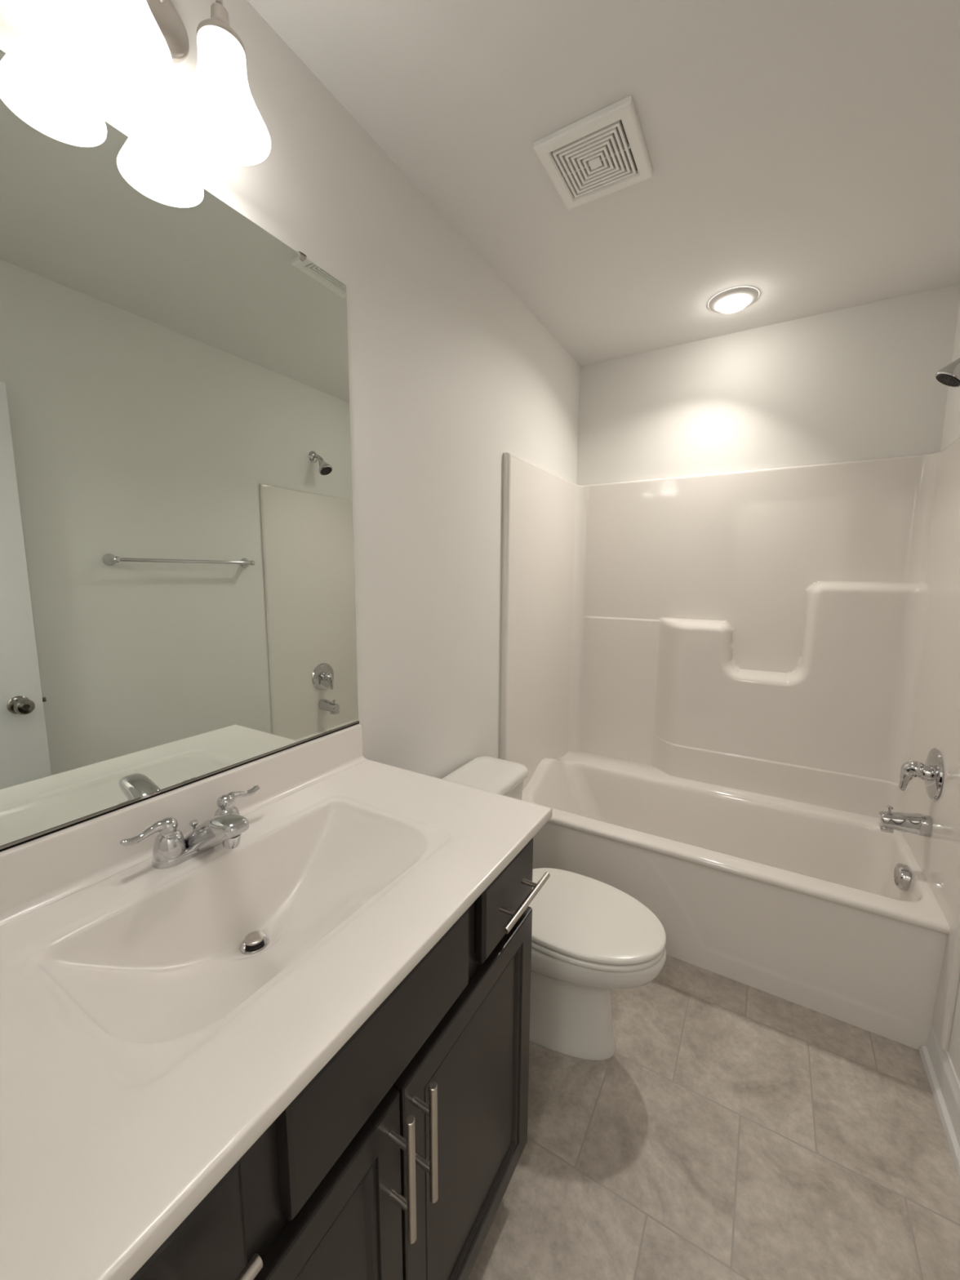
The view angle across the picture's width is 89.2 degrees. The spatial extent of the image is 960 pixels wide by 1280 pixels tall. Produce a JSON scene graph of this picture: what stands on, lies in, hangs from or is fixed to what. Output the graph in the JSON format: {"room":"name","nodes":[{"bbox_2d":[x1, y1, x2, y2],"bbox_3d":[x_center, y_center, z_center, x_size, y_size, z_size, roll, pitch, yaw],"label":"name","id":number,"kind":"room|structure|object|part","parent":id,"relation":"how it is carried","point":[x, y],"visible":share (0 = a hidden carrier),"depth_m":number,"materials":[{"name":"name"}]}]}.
{"room":"bathroom","nodes":[
{"label":"bathroom","id":0,"kind":"room"},
{"bbox_2d":[0,0,580,778],"bbox_3d":[-0.538,0.040,1.007,0.100,2.468,4.127,5,9,30],"label":"wall","id":1,"kind":"structure","parent":0,"point":[451,373],"depth_m":1.37,"materials":[{"name":"white paint"}]},
{"bbox_2d":[48,0,271,165],"bbox_3d":[-0.468,-0.937,0.718,0.169,0.237,0.292,5,9,30],"label":"vanity light","id":2,"kind":"object","parent":1,"relation":"attached to","point":[135,43],"visible":1,"depth_m":0.74,"materials":[{"name":"white glass"}]},
{"bbox_3d":[-0.493,-0.869,0.649,0.134,0.120,0.134,5,9,30],"label":"lamp shade","id":3,"kind":"part","parent":2,"relation":"part of","materials":[{"name":"white glass"}]},
{"bbox_3d":[-0.493,-0.882,0.647,0.050,0.086,0.050,5,9,30],"label":"bulb","id":4,"kind":"part","parent":2,"relation":"part of","materials":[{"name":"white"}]},
{"bbox_3d":[-0.459,-1.018,0.763,0.106,0.090,0.017,0,8,0],"label":"arm","id":5,"kind":"part","parent":2,"relation":"part of","materials":[{"name":"silver metal"}]},
{"bbox_3d":[-0.412,-0.887,0.784,0.134,0.120,0.134,5,9,30],"label":"lamp shade","id":6,"kind":"part","parent":2,"relation":"part of","materials":[{"name":"white glass"}]},
{"bbox_3d":[-0.412,-0.899,0.782,0.050,0.086,0.050,5,9,30],"label":"bulb","id":7,"kind":"part","parent":2,"relation":"part of","materials":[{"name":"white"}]},
{"bbox_2d":[0,48,359,852],"bbox_3d":[-0.555,-0.258,0.828,0.006,1.073,0.924,5,9,30],"label":"wall mirror","id":8,"kind":"object","parent":1,"relation":"attached to","point":[177,586],"visible":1,"depth_m":0.82,"materials":[{"name":"clear glass"}]},
{"bbox_2d":[0,724,366,926],"bbox_3d":[-0.547,0.323,0.896,0.030,0.096,0.928,5,9,30],"label":"backsplash","id":9,"kind":"structure","parent":1,"relation":"attached to","point":[37,873],"depth_m":0.83,"materials":[{"name":"stone"}]},
{"bbox_2d":[247,0,959,366],"bbox_3d":[0.129,-1.157,0.450,1.635,0.060,4.127,5,9,30],"label":"ceiling","id":10,"kind":"structure","parent":0,"point":[804,154],"depth_m":1.18,"materials":[{"name":"white paint"}]},
{"bbox_2d":[533,94,653,209],"bbox_3d":[0.294,-1.223,1.242,0.238,0.018,0.238,5,9,30],"label":"ceiling vent","id":11,"kind":"object","parent":10,"relation":"in","point":[602,153],"visible":1,"depth_m":1.22,"materials":[{"name":"white plastic"}]},
{"bbox_2d":[708,286,759,313],"bbox_3d":[0.979,-1.298,1.883,0.174,0.035,0.174,5,9,30],"label":"recessed light","id":12,"kind":"object","parent":10,"relation":"in","point":[733,300],"visible":1,"depth_m":1.85,"materials":[{"name":"white glass"}]},
{"bbox_2d":[467,954,959,1279],"bbox_3d":[0.114,1.349,0.788,1.635,0.060,4.127,5,9,30],"label":"floor","id":13,"kind":"structure","parent":0,"point":[731,1129],"depth_m":1.20,"materials":[{"name":"tile"}]},
{"bbox_2d":[129,837,550,1279],"bbox_3d":[-0.319,0.856,0.831,0.567,0.901,0.878,5,9,30],"label":"vanity cabinet","id":14,"kind":"object","parent":13,"relation":"on","point":[398,1159],"visible":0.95,"depth_m":0.68,"materials":[{"name":"black wood"}]},
{"bbox_3d":[-0.285,0.569,0.385,0.018,0.144,0.208,5,9,30],"label":"drawer","id":15,"kind":"part","parent":14,"relation":"part of","materials":[{"name":"black wood"}]},
{"bbox_3d":[-0.261,0.571,0.368,0.042,0.012,0.188,5,9,30],"label":"handle","id":16,"kind":"part","parent":14,"relation":"part of","materials":[{"name":"silver metal"}]},
{"bbox_2d":[0,724,551,1279],"bbox_3d":[-0.324,0.408,0.776,0.556,0.230,0.931,5,9,30],"label":"countertop","id":17,"kind":"structure","parent":14,"relation":"on","point":[155,1024],"depth_m":0.65,"materials":[{"name":"stone"}]},
{"bbox_2d":[120,785,259,869],"bbox_3d":[-0.461,0.336,0.848,0.152,0.084,0.244,5,9,30],"label":"faucet","id":18,"kind":"object","parent":17,"relation":"on","point":[171,848],"visible":1,"depth_m":0.82,"materials":[{"name":"silver metal"}]},
{"bbox_3d":[-0.547,0.316,0.798,0.021,0.022,0.074,5,9,30],"label":"handle lever","id":19,"kind":"part","parent":18,"relation":"part of","materials":[{"name":"silver metal"}]},
{"bbox_3d":[-0.504,0.365,0.878,0.051,0.018,0.156,5,9,30],"label":"plate","id":20,"kind":"part","parent":18,"relation":"part of","materials":[{"name":"silver metal"}]},
{"bbox_3d":[-0.519,0.344,0.884,0.015,0.034,0.015,5,9,30],"label":"lift rod","id":21,"kind":"part","parent":18,"relation":"part of","materials":[{"name":"silver metal"}]},
{"bbox_3d":[-0.458,0.334,0.846,0.144,0.079,0.060,5,9,30],"label":"spout","id":22,"kind":"part","parent":18,"relation":"part of","materials":[{"name":"silver metal"}]},
{"bbox_3d":[-0.461,0.297,0.942,0.021,0.022,0.074,5,9,30],"label":"handle lever","id":23,"kind":"part","parent":18,"relation":"part of","materials":[{"name":"silver metal"}]},
{"bbox_3d":[-0.230,0.941,0.532,0.018,0.588,0.434,5,9,30],"label":"door","id":24,"kind":"part","parent":14,"relation":"part of","materials":[{"name":"black wood"}]},
{"bbox_3d":[-0.134,0.822,0.716,0.019,0.801,0.878,5,9,30],"label":"frame","id":25,"kind":"part","parent":14,"relation":"part of","materials":[{"name":"black wood"}]},
{"bbox_3d":[-0.104,0.719,0.656,0.042,0.188,0.012,5,9,30],"label":"handle","id":26,"kind":"part","parent":14,"relation":"part of","materials":[{"name":"silver metal"}]},
{"bbox_3d":[-0.079,0.713,0.699,0.042,0.188,0.012,5,9,30],"label":"handle","id":27,"kind":"part","parent":14,"relation":"part of","materials":[{"name":"silver metal"}]},
{"bbox_3d":[-0.006,0.892,0.906,0.018,0.588,0.434,5,9,30],"label":"door","id":28,"kind":"part","parent":14,"relation":"part of","materials":[{"name":"black wood"}]},
{"bbox_3d":[0.053,0.495,0.950,0.018,0.144,0.208,5,9,30],"label":"drawer","id":29,"kind":"part","parent":14,"relation":"part of","materials":[{"name":"black wood"}]},
{"bbox_3d":[0.080,0.496,0.937,0.042,0.012,0.188,5,9,30],"label":"handle","id":30,"kind":"part","parent":14,"relation":"part of","materials":[{"name":"silver metal"}]},
{"bbox_2d":[441,755,666,1060],"bbox_3d":[0.196,0.847,1.523,0.734,0.738,0.466,5,9,30],"label":"toilet","id":31,"kind":"object","parent":13,"relation":"on","point":[590,938],"visible":0.37,"depth_m":1.43,"materials":[{"name":"white ceramic"}]},
{"bbox_3d":[-0.023,0.482,1.606,0.220,0.040,0.466,5,9,30],"label":"tank lid","id":32,"kind":"part","parent":31,"relation":"part of","materials":[{"name":"white ceramic"}]},
{"bbox_3d":[-0.027,0.663,1.632,0.196,0.328,0.436,5,9,30],"label":"tank","id":33,"kind":"part","parent":31,"relation":"part of","materials":[{"name":"white ceramic"}]},
{"bbox_3d":[0.300,0.815,1.457,0.486,0.023,0.348,5,9,30],"label":"lid","id":34,"kind":"part","parent":31,"relation":"part of","materials":[{"name":"white plastic"}]},
{"bbox_3d":[0.212,1.027,1.538,0.695,0.376,0.356,5,9,30],"label":"bowl","id":35,"kind":"part","parent":31,"relation":"part of","materials":[{"name":"white ceramic"}]},
{"bbox_3d":[0.301,0.837,1.459,0.480,0.017,0.348,5,9,30],"label":"seat","id":36,"kind":"part","parent":31,"relation":"part of","materials":[{"name":"white plastic"}]},
{"bbox_2d":[499,437,959,1050],"bbox_3d":[0.889,0.216,1.969,1.511,1.875,0.864,5,9,30],"label":"shower surround","id":37,"kind":"object","parent":13,"relation":"on","point":[793,633],"visible":0.95,"depth_m":2.12,"materials":[{"name":"white plastic"}]},
{"bbox_2d":[878,805,932,837],"bbox_3d":[1.406,0.602,1.613,0.130,0.085,0.062,5,9,30],"label":"tub spout","id":38,"kind":"object","parent":37,"relation":"attached to","point":[917,824],"visible":1,"depth_m":1.59,"materials":[{"name":"silver metal"}]},
{"bbox_3d":[1.372,0.568,1.630,0.018,0.024,0.018,5,9,30],"label":"diverter knob","id":39,"kind":"part","parent":38,"relation":"part of","materials":[{"name":"silver metal"}]},
{"bbox_2d":[898,747,943,799],"bbox_3d":[1.431,0.429,1.590,0.086,0.166,0.166,5,9,30],"label":"shower valve","id":40,"kind":"object","parent":37,"relation":"attached to","point":[932,772],"visible":1,"depth_m":1.57,"materials":[{"name":"silver metal"}]},
{"bbox_3d":[1.419,0.448,1.600,0.059,0.107,0.050,5,9,30],"label":"lever","id":41,"kind":"part","parent":40,"relation":"part of","materials":[{"name":"silver metal"}]},
{"bbox_2d":[521,751,949,1049],"bbox_3d":[0.911,0.886,2.079,1.429,0.521,0.802,5,9,30],"label":"bathtub","id":42,"kind":"object","parent":13,"relation":"on","point":[827,911],"visible":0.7,"depth_m":1.75,"materials":[{"name":"white"}]},
{"bbox_2d":[521,751,949,934],"bbox_3d":[0.912,0.843,2.074,1.429,0.435,0.802,5,9,30],"label":"tub basin","id":43,"kind":"object","parent":42,"relation":"in","point":[704,858],"depth_m":1.92,"materials":[{"name":"white"}]},
{"bbox_2d":[576,283,959,484],"bbox_3d":[1.149,-0.130,2.336,1.435,2.468,0.100,5,9,30],"label":"wall","id":44,"kind":"structure","parent":0,"point":[860,382],"depth_m":2.08,"materials":[{"name":"white paint"}]},
{"bbox_2d":[940,298,959,1083],"bbox_3d":[0.782,0.152,0.232,0.100,2.468,4.127,5,9,30],"label":"wall","id":45,"kind":"structure","parent":0,"point":[951,428],"depth_m":1.71,"materials":[{"name":"white paint"}]},
{"bbox_2d":[919,1026,959,1181],"bbox_3d":[0.872,1.281,0.679,0.030,0.112,1.800,5,9,30],"label":"baseboard","id":46,"kind":"structure","parent":45,"relation":"attached to","point":[944,1082],"depth_m":1.30,"materials":[{"name":"white paint"}]},
{"bbox_2d":[934,357,959,386],"bbox_3d":[1.431,-0.823,1.429,0.135,0.141,0.080,5,9,30],"label":"shower","id":47,"kind":"object","parent":45,"relation":"attached to","point":[949,375],"visible":1,"depth_m":1.43,"materials":[{"name":"silver metal"}]}
]}

